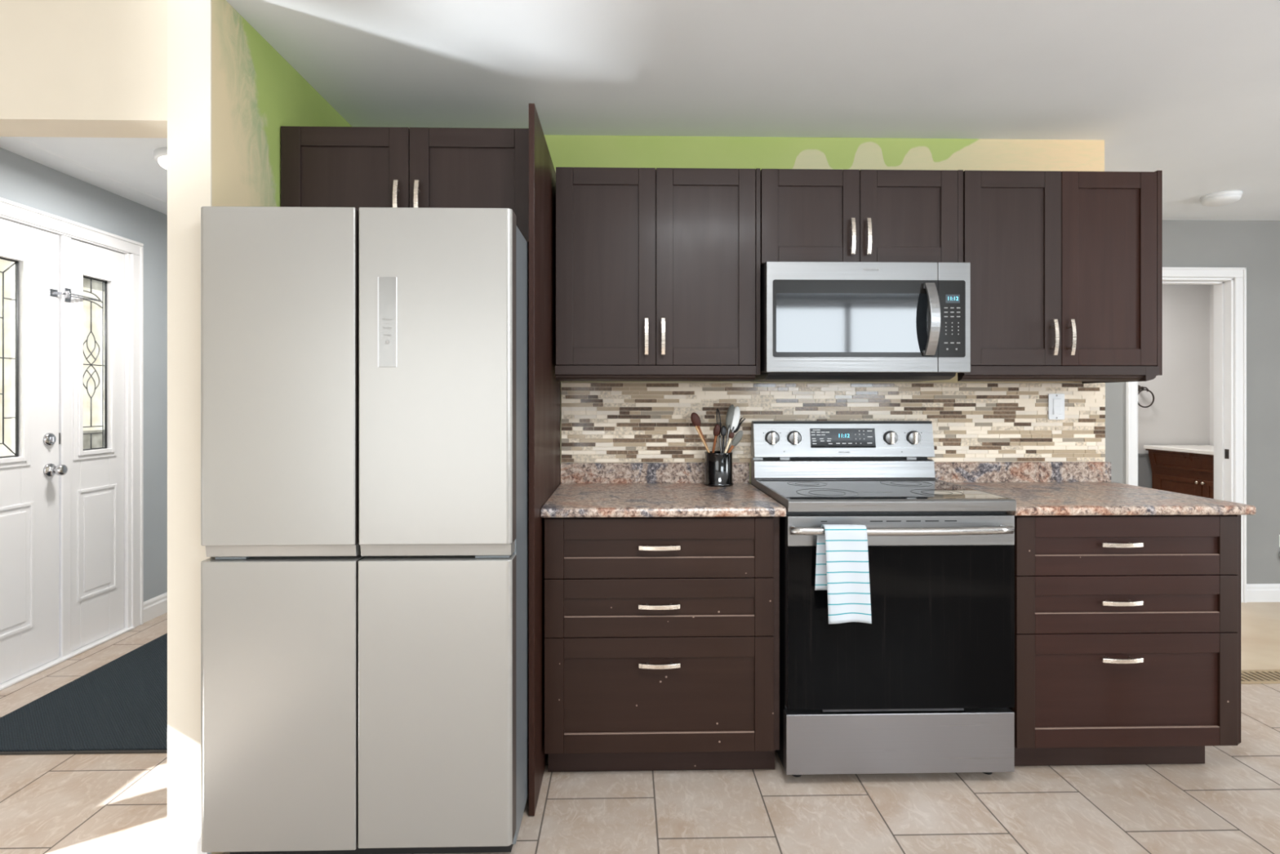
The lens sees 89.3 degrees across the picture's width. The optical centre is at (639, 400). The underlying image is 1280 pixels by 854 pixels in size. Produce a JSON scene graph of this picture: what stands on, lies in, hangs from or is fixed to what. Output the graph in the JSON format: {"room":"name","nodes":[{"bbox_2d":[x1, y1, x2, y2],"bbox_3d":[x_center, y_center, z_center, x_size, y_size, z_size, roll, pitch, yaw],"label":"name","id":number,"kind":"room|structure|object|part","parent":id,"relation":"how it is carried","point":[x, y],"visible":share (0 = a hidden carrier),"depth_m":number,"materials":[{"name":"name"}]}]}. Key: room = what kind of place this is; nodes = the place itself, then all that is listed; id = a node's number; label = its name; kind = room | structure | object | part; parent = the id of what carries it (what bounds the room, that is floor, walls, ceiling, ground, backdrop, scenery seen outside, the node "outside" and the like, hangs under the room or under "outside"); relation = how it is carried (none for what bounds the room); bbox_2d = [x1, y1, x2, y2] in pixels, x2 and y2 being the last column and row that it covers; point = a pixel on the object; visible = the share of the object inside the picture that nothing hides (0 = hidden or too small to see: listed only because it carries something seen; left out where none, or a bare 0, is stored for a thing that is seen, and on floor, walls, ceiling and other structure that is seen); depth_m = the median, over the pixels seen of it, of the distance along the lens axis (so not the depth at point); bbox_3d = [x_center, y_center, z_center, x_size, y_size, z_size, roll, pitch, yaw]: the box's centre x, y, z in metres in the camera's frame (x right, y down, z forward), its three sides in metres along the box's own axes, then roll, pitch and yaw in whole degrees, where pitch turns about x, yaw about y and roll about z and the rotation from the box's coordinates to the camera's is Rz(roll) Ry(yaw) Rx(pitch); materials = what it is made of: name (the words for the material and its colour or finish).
{"room":"kitchen","nodes":[
{"label":"kitchen","id":0,"kind":"room"},
{"bbox_2d":[0,0,167,137],"bbox_3d":[-2.043,-0.945,1.805,1.514,0.370,0.120,0,0,-1],"label":"wall header","id":1,"kind":"structure","parent":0,"point":[96,68],"depth_m":1.76,"materials":[{"name":"beige paint"}]},
{"bbox_2d":[0,147,167,601],"bbox_3d":[-2.893,0.070,3.267,0.120,2.400,3.080,0,0,-1],"label":"wall","id":2,"kind":"structure","parent":0,"point":[24,181],"depth_m":3.74,"materials":[{"name":"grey paint"}]},
{"bbox_2d":[0,217,67,684],"bbox_3d":[-2.809,0.226,2.709,0.115,2.061,0.918,0,0,-1],"label":"door","id":3,"kind":"structure","parent":2,"relation":"in","point":[30,469],"depth_m":2.99,"materials":[{"name":"white paint"}]},
{"bbox_3d":[-2.846,-0.189,2.708,0.006,0.893,0.510,0,0,-1],"label":"glass","id":4,"kind":"part","parent":3,"relation":"part of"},
{"bbox_3d":[-2.797,0.335,3.109,0.073,0.064,0.064,0,0,-1],"label":"knob","id":5,"kind":"part","parent":3,"relation":"part of","materials":[{"name":"silver metal"}]},
{"bbox_2d":[0,197,143,690],"bbox_3d":[-2.865,0.191,2.916,0.140,2.158,1.518,0,0,-1],"label":"trim","id":6,"kind":"structure","parent":2,"relation":"attached to","point":[67,229],"depth_m":3.49,"materials":[{"name":"white paint"}]},
{"bbox_2d":[63,287,101,302],"bbox_3d":[-2.815,-0.518,3.278,0.026,0.067,0.196,0,0,0],"label":"guard","id":7,"kind":"object","parent":2,"relation":"attached to","point":[67,297],"visible":1,"depth_m":3.20,"materials":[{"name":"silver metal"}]},
{"bbox_2d":[0,136,167,214],"bbox_3d":[-2.758,-1.123,3.255,0.150,0.015,2.810,0,0,-1],"label":"trim","id":8,"kind":"structure","parent":2,"relation":"attached to","point":[17,145],"depth_m":3.18,"materials":[{"name":"paint"}]},
{"bbox_2d":[71,239,124,651],"bbox_3d":[-2.854,0.226,3.400,0.056,2.061,0.347,0,0,-1],"label":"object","id":9,"kind":"object","parent":2,"relation":"in","point":[97,328],"depth_m":3.39,"materials":[{"name":"white paint"}]},
{"bbox_3d":[-2.861,-0.189,3.377,0.006,0.893,0.184,0,0,-1],"label":"glass","id":10,"kind":"part","parent":9,"relation":"part of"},
{"bbox_3d":[-2.861,-0.211,3.377,0.006,0.738,0.184,0,0,-1],"label":"glass","id":11,"kind":"part","parent":9,"relation":"part of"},
{"bbox_2d":[167,0,351,853],"bbox_3d":[-1.240,0.070,2.313,0.116,2.400,1.100,0,0,-1],"label":"wall partition","id":12,"kind":"structure","parent":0,"point":[231,94],"depth_m":1.76,"materials":[{"name":"paint"}]},
{"bbox_2d":[158,824,210,853],"bbox_3d":[-1.246,1.212,2.306,0.130,0.115,1.114,0,0,-1],"label":"baseboard","id":13,"kind":"structure","parent":12,"relation":"attached to","point":[174,838],"depth_m":1.75,"materials":[{"name":"white paint"}]},
{"bbox_2d":[0,601,1279,853],"bbox_3d":[1.590,1.318,1.356,8.960,0.104,7.300,0,0,-1],"label":"floor","id":14,"kind":"structure","parent":0,"point":[1228,802],"depth_m":2.04,"materials":[{"name":"beige tile"}]},
{"bbox_2d":[0,632,167,755],"bbox_3d":[-1.982,1.264,3.202,1.160,0.012,1.750,0,0,-1],"label":"door mat","id":15,"kind":"object","parent":14,"relation":"on","point":[120,706],"visible":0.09,"depth_m":2.60,"materials":[{"name":"fabric"}]},
{"bbox_2d":[200,206,528,853],"bbox_3d":[-0.747,0.384,2.068,0.807,1.772,0.772,0,0,-1],"label":"refrigerator","id":16,"kind":"object","parent":14,"relation":"on","point":[365,371],"visible":1,"depth_m":1.69,"materials":[{"name":"grey"}]},
{"bbox_3d":[-0.942,-0.062,1.715,0.400,0.879,0.071,0,0,-1],"label":"door","id":17,"kind":"part","parent":16,"relation":"part of","materials":[{"name":"silver metal"}]},
{"bbox_3d":[-0.941,0.794,1.715,0.402,0.752,0.071,0,0,-1],"label":"freezer door","id":18,"kind":"part","parent":16,"relation":"part of","materials":[{"name":"silver metal"}]},
{"bbox_3d":[-0.656,-0.203,1.685,0.046,0.234,0.002,0,0,-1],"label":"control panel","id":19,"kind":"part","parent":16,"relation":"part of","materials":[{"name":"grey"}]},
{"bbox_3d":[-0.535,0.792,1.724,0.400,0.748,0.071,0,0,-1],"label":"freezer door","id":20,"kind":"part","parent":16,"relation":"part of","materials":[{"name":"silver metal"}]},
{"bbox_3d":[-0.534,-0.062,1.724,0.398,0.879,0.071,0,0,-1],"label":"door","id":21,"kind":"part","parent":16,"relation":"part of","materials":[{"name":"silver metal"}]},
{"bbox_2d":[528,103,560,815],"bbox_3d":[-0.339,0.181,2.367,0.018,2.170,0.788,0,0,-1],"label":"panel","id":22,"kind":"object","parent":14,"relation":"on","point":[544,391],"visible":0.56,"depth_m":2.08,"materials":[{"name":"wood"}]},
{"bbox_2d":[544,516,779,771],"bbox_3d":[0.070,0.827,2.427,0.783,0.881,0.630,0,0,-1],"label":"base cabinet","id":23,"kind":"object","parent":14,"relation":"on","point":[662,633],"visible":0.98,"depth_m":2.14,"materials":[{"name":"brown"}]},
{"bbox_3d":[0.064,0.974,2.149,0.758,0.379,0.020,0,0,-1],"label":"drawer","id":24,"kind":"part","parent":23,"relation":"part of","materials":[{"name":"brown"}]},
{"bbox_3d":[0.064,0.870,2.130,0.137,0.014,0.036,0,0,-1],"label":"handle","id":25,"kind":"part","parent":23,"relation":"part of","materials":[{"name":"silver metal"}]},
{"bbox_3d":[0.064,0.685,2.149,0.758,0.191,0.020,0,0,-1],"label":"drawer","id":26,"kind":"part","parent":23,"relation":"part of","materials":[{"name":"brown"}]},
{"bbox_3d":[0.063,0.677,2.130,0.137,0.014,0.036,0,0,-1],"label":"handle","id":27,"kind":"part","parent":23,"relation":"part of","materials":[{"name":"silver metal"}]},
{"bbox_3d":[0.064,0.489,2.149,0.758,0.196,0.020,0,0,-1],"label":"drawer","id":28,"kind":"part","parent":23,"relation":"part of","materials":[{"name":"brown"}]},
{"bbox_3d":[0.064,0.484,2.130,0.137,0.014,0.036,0,0,-1],"label":"handle","id":29,"kind":"part","parent":23,"relation":"part of","materials":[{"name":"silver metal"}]},
{"bbox_2d":[541,462,786,517],"bbox_3d":[0.072,0.326,2.443,0.802,0.117,0.652,0,0,-1],"label":"countertop","id":30,"kind":"structure","parent":23,"relation":"on","point":[585,490],"depth_m":2.43,"materials":[{"name":"stone"}]},
{"bbox_2d":[703,450,733,486],"bbox_3d":[0.327,0.283,2.690,0.125,0.138,0.122,0,0,-1],"label":"utensil crock","id":31,"kind":"object","parent":30,"relation":"on","point":[717,465],"visible":0.92,"depth_m":2.64,"materials":[{"name":"black ceramic"}]},
{"bbox_2d":[690,412,707,452],"bbox_3d":[0.275,0.194,2.705,0.129,0.287,0.016,0,0,-7],"label":"wooden spoon","id":32,"kind":"object","parent":31,"relation":"in","point":[695,420],"visible":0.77,"depth_m":2.69,"materials":[{"name":"brown wood"}]},
{"bbox_2d":[690,412,701,426],"bbox_3d":[0.232,0.083,2.700,0.043,0.063,0.016,0,0,-1],"label":"bowl","id":33,"kind":"object","parent":32,"relation":"on","point":[695,420],"depth_m":2.69,"materials":[{"name":"brown wood"}]},
{"bbox_3d":[0.288,0.221,2.709,0.103,0.233,0.011,0,0,-10],"label":"handle","id":34,"kind":"part","parent":32,"relation":"part of","materials":[{"name":"brown wood"}]},
{"bbox_2d":[694,424,710,452],"bbox_3d":[0.286,0.219,2.670,0.125,0.237,0.009,0,0,0],"label":"skewer","id":35,"kind":"object","parent":31,"relation":"in","point":[695,426],"visible":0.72,"depth_m":2.67,"materials":[{"name":"brown wood"}]},
{"bbox_2d":[711,424,719,453],"bbox_3d":[0.306,0.217,2.691,0.055,0.235,0.017,0,0,16],"label":"wooden spoon","id":36,"kind":"object","parent":31,"relation":"in","point":[717,428],"visible":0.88,"depth_m":2.68,"materials":[{"name":"brown wood"}]},
{"bbox_3d":[0.300,0.241,2.695,0.042,0.188,0.011,0,0,22],"label":"handle","id":37,"kind":"part","parent":36,"relation":"part of","materials":[{"name":"brown wood"}]},
{"bbox_2d":[713,424,719,436],"bbox_3d":[0.319,0.127,2.687,0.030,0.054,0.016,0,0,-1],"label":"bowl","id":38,"kind":"object","parent":36,"relation":"on","point":[717,428],"depth_m":2.68,"materials":[{"name":"brown wood"}]},
{"bbox_2d":[715,408,722,453],"bbox_3d":[0.336,0.184,2.715,0.035,0.301,0.019,0,0,-1],"label":"whisk","id":39,"kind":"object","parent":31,"relation":"in","point":[717,409],"visible":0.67,"depth_m":2.71,"materials":[{"name":"silver metal"}]},
{"bbox_3d":[0.342,0.241,2.719,0.025,0.187,0.010,0,0,-17],"label":"handle","id":40,"kind":"part","parent":39,"relation":"part of","materials":[{"name":"silver metal"}]},
{"bbox_2d":[720,425,726,453],"bbox_3d":[0.346,0.221,2.673,0.027,0.231,0.043,0,0,-1],"label":"serving spoon","id":41,"kind":"object","parent":31,"relation":"in","point":[723,429],"visible":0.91,"depth_m":2.68,"materials":[{"name":"black plastic"}]},
{"bbox_3d":[0.341,0.241,2.669,0.009,0.191,0.037,0,0,16],"label":"handle","id":42,"kind":"part","parent":41,"relation":"part of","materials":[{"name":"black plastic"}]},
{"bbox_2d":[720,425,726,435],"bbox_3d":[0.346,0.128,2.686,0.027,0.045,0.017,0,0,-1],"label":"bowl","id":43,"kind":"object","parent":41,"relation":"on","point":[723,429],"depth_m":2.68,"materials":[{"name":"black plastic"}]},
{"bbox_2d":[723,431,733,453],"bbox_3d":[0.343,0.233,2.654,0.086,0.204,0.021,0,0,-1],"label":"spreader","id":44,"kind":"object","parent":31,"relation":"in","point":[731,434],"visible":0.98,"depth_m":2.65,"materials":[{"name":"beige"}]},
{"bbox_3d":[0.338,0.245,2.654,0.076,0.181,0.021,0,0,-1],"label":"handle","id":45,"kind":"part","parent":44,"relation":"part of","materials":[{"name":"beige"}]},
{"bbox_3d":[0.375,0.146,2.654,0.022,0.029,0.010,0,0,-1],"label":"blade","id":46,"kind":"part","parent":44,"relation":"part of","materials":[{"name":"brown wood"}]},
{"bbox_2d":[724,404,740,451],"bbox_3d":[0.376,0.174,2.709,0.087,0.312,0.024,0,0,-13],"label":"serving spoon","id":47,"kind":"object","parent":31,"relation":"in","point":[733,414],"visible":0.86,"depth_m":2.71,"materials":[{"name":"silver metal"}]},
{"bbox_3d":[0.357,0.216,2.702,0.048,0.224,0.019,0,0,-27],"label":"arm","id":48,"kind":"part","parent":47,"relation":"part of","materials":[{"name":"silver metal"}]},
{"bbox_3d":[0.369,0.220,2.702,0.058,0.220,0.020,0,0,-22],"label":"arm","id":49,"kind":"part","parent":47,"relation":"part of","materials":[{"name":"silver metal"}]},
{"bbox_2d":[726,430,742,453],"bbox_3d":[0.359,0.230,2.681,0.133,0.210,0.013,0,0,5],"label":"spatula","id":50,"kind":"object","parent":31,"relation":"in","point":[737,437],"visible":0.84,"depth_m":2.67,"materials":[{"name":"plastic"}]},
{"bbox_3d":[0.341,0.260,2.682,0.097,0.150,0.013,0,0,4],"label":"handle","id":51,"kind":"part","parent":50,"relation":"part of","materials":[{"name":"brown wood"}]},
{"bbox_3d":[0.402,0.159,2.677,0.047,0.068,0.010,0,0,-1],"label":"blade","id":52,"kind":"part","parent":50,"relation":"part of","materials":[{"name":"grey plastic"}]},
{"bbox_2d":[724,417,745,449],"bbox_3d":[0.367,0.195,2.729,0.154,0.270,0.019,0,0,-6],"label":"server","id":53,"kind":"object","parent":31,"relation":"in","point":[736,429],"visible":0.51,"depth_m":2.73,"materials":[{"name":"black plastic"}]},
{"bbox_2d":[751,420,1016,777],"bbox_3d":[0.851,0.679,2.407,0.757,1.182,0.685,0,0,-1],"label":"range","id":54,"kind":"object","parent":14,"relation":"on","point":[927,686],"visible":1,"depth_m":2.13,"materials":[{"name":"silver metal"}]},
{"bbox_3d":[0.846,0.165,2.711,0.752,0.142,0.067,0,0,-1],"label":"control panel","id":55,"kind":"part","parent":54,"relation":"part of","materials":[{"name":"silver metal"}]},
{"bbox_2d":[814,524,871,623],"bbox_3d":[0.650,0.553,2.075,0.165,0.309,0.058,0,0,-1],"label":"dish towel","id":56,"kind":"object","parent":54,"relation":"hanging from","point":[842,563],"visible":0.99,"depth_m":2.05,"materials":[{"name":"fabric"}]},
{"bbox_2d":[755,479,1016,511],"bbox_3d":[0.853,0.345,2.391,0.752,0.038,0.547,0,0,-1],"label":"cooktop","id":57,"kind":"object","parent":54,"relation":"in","point":[795,495],"depth_m":2.21,"materials":[{"name":"grey"}]},
{"bbox_3d":[0.857,1.123,2.149,0.757,0.209,0.039,0,0,-1],"label":"storage drawer","id":58,"kind":"part","parent":54,"relation":"part of","materials":[{"name":"silver metal"}]},
{"bbox_3d":[0.860,0.698,2.149,0.752,0.633,0.039,0,0,-1],"label":"oven door","id":59,"kind":"part","parent":54,"relation":"part of","materials":[{"name":"glass"}]},
{"bbox_3d":[0.860,0.747,2.132,0.752,0.535,0.005,0,0,-1],"label":"door glass","id":60,"kind":"part","parent":54,"relation":"part of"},
{"bbox_3d":[0.847,0.421,2.097,0.726,0.025,0.065,0,0,-1],"label":"handle","id":61,"kind":"part","parent":54,"relation":"part of","materials":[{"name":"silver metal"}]},
{"bbox_2d":[1008,515,1240,765],"bbox_3d":[1.638,0.827,2.462,0.772,0.881,0.630,0,0,-1],"label":"base cabinet","id":62,"kind":"object","parent":14,"relation":"on","point":[1127,628],"visible":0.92,"depth_m":2.18,"materials":[{"name":"brown"}]},
{"bbox_2d":[933,462,1256,515],"bbox_3d":[1.641,0.326,2.478,0.812,0.117,0.652,0,0,-1],"label":"countertop","id":63,"kind":"structure","parent":62,"relation":"on","point":[1037,488],"depth_m":2.49,"materials":[{"name":"stone"}]},
{"bbox_3d":[1.608,0.866,2.164,0.137,0.014,0.036,0,0,-1],"label":"handle","id":64,"kind":"part","parent":62,"relation":"part of","materials":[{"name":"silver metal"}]},
{"bbox_3d":[1.608,0.676,2.164,0.137,0.014,0.036,0,0,-1],"label":"handle","id":65,"kind":"part","parent":62,"relation":"part of","materials":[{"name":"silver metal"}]},
{"bbox_3d":[1.608,0.482,2.164,0.137,0.014,0.036,0,0,-1],"label":"handle","id":66,"kind":"part","parent":62,"relation":"part of","materials":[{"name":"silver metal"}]},
{"bbox_3d":[1.637,0.974,2.184,0.755,0.379,0.020,0,0,-1],"label":"drawer","id":67,"kind":"part","parent":62,"relation":"part of","materials":[{"name":"brown"}]},
{"bbox_3d":[1.637,0.489,2.184,0.755,0.196,0.020,0,0,-1],"label":"drawer","id":68,"kind":"part","parent":62,"relation":"part of","materials":[{"name":"brown"}]},
{"bbox_3d":[1.637,0.685,2.184,0.755,0.191,0.020,0,0,-1],"label":"drawer","id":69,"kind":"part","parent":62,"relation":"part of","materials":[{"name":"brown"}]},
{"bbox_3d":[2.016,0.778,2.486,0.014,0.784,0.598,0,0,-1],"label":"panel","id":70,"kind":"part","parent":62,"relation":"part of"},
{"bbox_2d":[1240,669,1279,684],"bbox_3d":[2.855,1.267,2.971,0.384,0.006,0.135,0,0,-1],"label":"floor vent","id":71,"kind":"object","parent":14,"relation":"in","point":[1247,676],"visible":0.64,"depth_m":2.97,"materials":[{"name":"beige metal"}]},
{"bbox_2d":[18,0,1279,220],"bbox_3d":[1.580,-1.180,1.806,8.960,0.100,8.200,0,0,-1],"label":"ceiling","id":72,"kind":"structure","parent":0,"point":[1188,91],"depth_m":2.23,"materials":[{"name":"paint"}]},
{"bbox_2d":[153,146,167,169],"bbox_3d":[-2.098,-1.095,3.044,0.300,0.070,0.300,0,0,-1],"label":"ceiling light","id":73,"kind":"object","parent":72,"relation":"attached to","point":[160,155],"visible":0.11,"depth_m":2.92,"materials":[{"name":"white plastic"}]},
{"bbox_2d":[157,155,167,169],"bbox_3d":[-2.098,-1.081,3.044,0.270,0.041,0.270,0,0,-1],"label":"diffuser","id":74,"kind":"object","parent":73,"relation":"attached to","point":[162,159],"depth_m":2.94,"materials":[{"name":"white"}]},
{"bbox_2d":[1200,190,1242,206],"bbox_3d":[3.207,-1.107,3.577,0.176,0.047,0.176,0,0,-1],"label":"smoke detector","id":75,"kind":"object","parent":72,"relation":"attached to","point":[1224,197],"visible":1,"depth_m":3.53,"materials":[{"name":"white plastic"}]},
{"bbox_2d":[544,134,1104,484],"bbox_3d":[0.412,0.070,2.840,3.210,2.400,0.120,0,0,-1],"label":"wall","id":76,"kind":"structure","parent":0,"point":[565,151],"depth_m":2.79,"materials":[{"name":"paint"}]},
{"bbox_2d":[280,126,528,244],"bbox_3d":[-0.767,-0.707,2.419,0.827,0.378,0.664,0,0,-1],"label":"upper cabinet","id":77,"kind":"object","parent":76,"relation":"attached to","point":[322,166],"visible":0.48,"depth_m":2.13,"materials":[{"name":"brown"}]},
{"bbox_3d":[-0.966,-0.707,2.128,0.414,0.374,0.020,0,0,-1],"label":"door","id":78,"kind":"part","parent":77,"relation":"part of","materials":[{"name":"brown"}]},
{"bbox_3d":[-0.791,-0.645,2.104,0.014,0.136,0.036,0,0,-1],"label":"handle","id":79,"kind":"part","parent":77,"relation":"part of","materials":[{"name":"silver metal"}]},
{"bbox_3d":[-0.724,-0.645,2.106,0.014,0.136,0.036,0,0,-1],"label":"handle","id":80,"kind":"part","parent":77,"relation":"part of","materials":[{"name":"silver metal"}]},
{"bbox_3d":[-0.553,-0.707,2.137,0.406,0.374,0.020,0,0,-1],"label":"door","id":81,"kind":"part","parent":77,"relation":"part of","materials":[{"name":"brown"}]},
{"bbox_2d":[555,167,760,381],"bbox_3d":[0.065,-0.471,2.578,0.768,0.799,0.384,0,0,-1],"label":"upper cabinet","id":82,"kind":"object","parent":76,"relation":"attached to","point":[655,268],"depth_m":2.43,"materials":[{"name":"brown"}]},
{"bbox_3d":[-0.128,-0.500,2.427,0.372,0.736,0.020,0,0,-1],"label":"door","id":83,"kind":"part","parent":82,"relation":"part of","materials":[{"name":"brown"}]},
{"bbox_3d":[0.024,-0.236,2.402,0.014,0.136,0.036,0,0,-1],"label":"handle","id":84,"kind":"part","parent":82,"relation":"part of","materials":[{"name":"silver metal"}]},
{"bbox_3d":[0.059,-0.101,2.446,0.751,0.057,0.050,0,0,-1],"label":"light rail","id":85,"kind":"part","parent":82,"relation":"part of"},
{"bbox_3d":[0.086,-0.236,2.404,0.014,0.136,0.036,0,0,-1],"label":"handle","id":86,"kind":"part","parent":82,"relation":"part of","materials":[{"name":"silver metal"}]},
{"bbox_3d":[0.247,-0.500,2.435,0.372,0.736,0.020,0,0,-1],"label":"door","id":87,"kind":"part","parent":82,"relation":"part of","materials":[{"name":"brown"}]},
{"bbox_3d":[0.441,-0.483,2.605,0.016,0.775,0.342,0,0,-1],"label":"filler strip","id":88,"kind":"part","parent":82,"relation":"part of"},
{"bbox_2d":[560,382,1105,462],"bbox_3d":[0.841,0.096,2.784,2.352,0.342,0.009,0,0,-1],"label":"backsplash","id":89,"kind":"structure","parent":76,"relation":"attached to","point":[601,422],"depth_m":2.78,"materials":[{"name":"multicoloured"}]},
{"bbox_2d":[1048,393,1064,419],"bbox_3d":[1.798,0.028,2.795,0.070,0.112,0.012,0,0,-1],"label":"light switch","id":90,"kind":"object","parent":89,"relation":"attached to","point":[1055,401],"visible":1,"depth_m":2.79,"materials":[{"name":"white plastic"}]},
{"bbox_2d":[760,168,963,266],"bbox_3d":[0.836,-0.691,2.595,0.770,0.361,0.384,0,0,-1],"label":"upper cabinet","id":91,"kind":"object","parent":76,"relation":"attached to","point":[807,215],"depth_m":2.44,"materials":[{"name":"brown"}]},
{"bbox_3d":[0.641,-0.691,2.444,0.370,0.354,0.020,0,0,-1],"label":"door","id":92,"kind":"part","parent":91,"relation":"part of","materials":[{"name":"brown"}]},
{"bbox_3d":[0.794,-0.611,2.419,0.014,0.136,0.036,0,0,-1],"label":"handle","id":93,"kind":"part","parent":91,"relation":"part of","materials":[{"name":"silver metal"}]},
{"bbox_2d":[753,261,970,382],"bbox_3d":[0.833,-0.294,2.542,0.752,0.432,0.471,0,0,-1],"label":"microwave","id":94,"kind":"object","parent":91,"relation":"attached to","point":[821,322],"visible":0.99,"depth_m":2.37,"materials":[{"name":"silver metal"}]},
{"bbox_3d":[0.787,-0.298,2.367,0.608,0.282,0.003,0,0,-1],"label":"glass frame","id":95,"kind":"part","parent":94,"relation":"part of","materials":[{"name":"black"}]},
{"bbox_3d":[1.054,-0.295,2.341,0.039,0.264,0.061,0,0,-1],"label":"handle","id":96,"kind":"part","parent":94,"relation":"part of","materials":[{"name":"silver metal"}]},
{"bbox_3d":[1.153,-0.304,2.393,0.120,0.404,0.034,0,0,-1],"label":"control panel","id":97,"kind":"part","parent":94,"relation":"part of","materials":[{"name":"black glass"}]},
{"bbox_3d":[0.854,-0.611,2.421,0.014,0.136,0.036,0,0,-1],"label":"handle","id":98,"kind":"part","parent":91,"relation":"part of","materials":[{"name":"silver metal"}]},
{"bbox_3d":[1.015,-0.691,2.452,0.370,0.354,0.020,0,0,-1],"label":"door","id":99,"kind":"part","parent":91,"relation":"part of","materials":[{"name":"brown"}]},
{"bbox_3d":[1.210,-0.691,2.623,0.020,0.361,0.342,0,0,-1],"label":"filler strip","id":100,"kind":"part","parent":91,"relation":"part of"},
{"bbox_2d":[957,170,1162,383],"bbox_3d":[1.603,-0.473,2.612,0.762,0.802,0.384,0,0,-1],"label":"upper cabinet","id":101,"kind":"object","parent":76,"relation":"attached to","point":[1066,267],"visible":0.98,"depth_m":2.46,"materials":[{"name":"brown"}]},
{"bbox_3d":[1.412,-0.500,2.461,0.370,0.736,0.020,0,0,-1],"label":"door","id":102,"kind":"part","parent":101,"relation":"part of","materials":[{"name":"brown"}]},
{"bbox_3d":[1.558,-0.236,2.436,0.014,0.136,0.036,0,0,-1],"label":"handle","id":103,"kind":"part","parent":101,"relation":"part of","materials":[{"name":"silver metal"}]},
{"bbox_3d":[1.596,-0.101,2.628,0.749,0.057,0.347,0,0,-1],"label":"light rail","id":104,"kind":"part","parent":101,"relation":"part of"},
{"bbox_3d":[1.623,-0.236,2.438,0.014,0.136,0.036,0,0,-1],"label":"handle","id":105,"kind":"part","parent":101,"relation":"part of","materials":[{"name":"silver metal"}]},
{"bbox_3d":[1.782,-0.500,2.469,0.366,0.736,0.020,0,0,-1],"label":"door","id":106,"kind":"part","parent":101,"relation":"part of","materials":[{"name":"brown"}]},
{"bbox_3d":[1.974,-0.484,2.638,0.019,0.779,0.348,0,0,-1],"label":"panel","id":107,"kind":"part","parent":101,"relation":"part of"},
{"bbox_2d":[1137,284,1209,453],"bbox_3d":[3.934,0.070,5.709,2.320,2.400,0.100,0,0,-1],"label":"wall","id":108,"kind":"structure","parent":0,"point":[1179,414],"depth_m":5.68,"materials":[{"name":"paint"}]},
{"bbox_2d":[1137,453,1151,488],"bbox_3d":[3.936,0.868,5.650,2.120,0.805,0.018,0,0,-1],"label":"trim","id":109,"kind":"structure","parent":108,"relation":"attached to","point":[1144,471],"depth_m":5.66,"materials":[{"name":"paint"}]},
{"bbox_2d":[1137,385,1154,407],"bbox_3d":[4.371,-0.034,5.635,0.162,0.199,0.066,0,0,-1],"label":"towel ring","id":110,"kind":"object","parent":108,"relation":"attached to","point":[1140,388],"visible":0.77,"depth_m":5.61,"materials":[{"name":"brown metal"}]},
{"bbox_2d":[1104,219,1279,583],"bbox_3d":[2.287,0.070,4.097,7.246,2.400,0.110,0,0,-1],"label":"wall","id":111,"kind":"structure","parent":0,"point":[1254,246],"depth_m":4.08,"materials":[{"name":"grey paint"}]},
{"bbox_2d":[1136,277,1233,502],"bbox_3d":[3.414,0.250,4.125,0.630,2.040,0.124,0,0,-1],"label":"trim","id":112,"kind":"structure","parent":111,"relation":"attached to","point":[1223,286],"depth_m":4.11,"materials":[{"name":"white paint"}]},
{"bbox_3d":[3.712,0.340,4.099,0.002,0.060,0.028,0,0,-1],"label":"strike plate","id":113,"kind":"part","parent":112,"relation":"part of","materials":[{"name":"brown metal"}]},
{"bbox_2d":[1125,266,1246,602],"bbox_3d":[3.417,0.220,4.055,0.753,2.100,0.024,0,0,-1],"label":"trim","id":114,"kind":"structure","parent":111,"relation":"attached to","point":[1239,274],"depth_m":4.06,"materials":[{"name":"white paint"}]},
{"bbox_2d":[1246,583,1279,602],"bbox_3d":[3.411,1.212,4.060,5.000,0.115,0.014,0,0,-1],"label":"baseboard","id":115,"kind":"structure","parent":111,"relation":"attached to","point":[1255,593],"depth_m":4.07,"materials":[{"name":"white paint"}]},
{"bbox_2d":[1209,284,1213,445],"bbox_3d":[5.062,0.070,4.948,0.100,2.400,1.470,0,0,-1],"label":"wall","id":116,"kind":"structure","parent":0,"point":[1211,286],"depth_m":5.66,"materials":[{"name":"paint"}]},
{"bbox_3d":[3.952,1.268,4.924,2.120,0.004,1.470,0,0,-1],"label":"floor","id":117,"kind":"structure","parent":0,"visible":0},
{"bbox_2d":[1143,444,1213,498],"bbox_3d":[4.691,0.831,5.126,0.594,0.878,1.042,0,0,-1],"label":"bathroom vanity","id":118,"kind":"object","parent":117,"relation":"on","point":[1188,469],"visible":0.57,"depth_m":5.31,"materials":[{"name":"brown"}]},
{"bbox_3d":[4.448,0.902,5.358,0.016,0.535,0.453,0,0,-1],"label":"door","id":119,"kind":"part","parent":118,"relation":"part of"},
{"bbox_3d":[4.433,0.501,5.116,0.036,0.127,0.933,0,0,-1],"label":"drawer","id":120,"kind":"part","parent":118,"relation":"part of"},
{"bbox_3d":[4.458,0.902,4.893,0.016,0.535,0.465,0,0,-1],"label":"door","id":121,"kind":"part","parent":118,"relation":"part of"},
{"bbox_3d":[-2.101,0.070,4.415,1.514,2.400,0.720,0,0,-1],"label":"wall","id":122,"kind":"structure","parent":0,"visible":0},
{"bbox_2d":[143,591,167,622],"bbox_3d":[-2.146,1.212,4.181,1.414,0.115,0.985,0,0,-1],"label":"baseboard","id":123,"kind":"structure","parent":122,"relation":"attached to","point":[153,607],"depth_m":3.79,"materials":[{"name":"white paint"}]}
]}

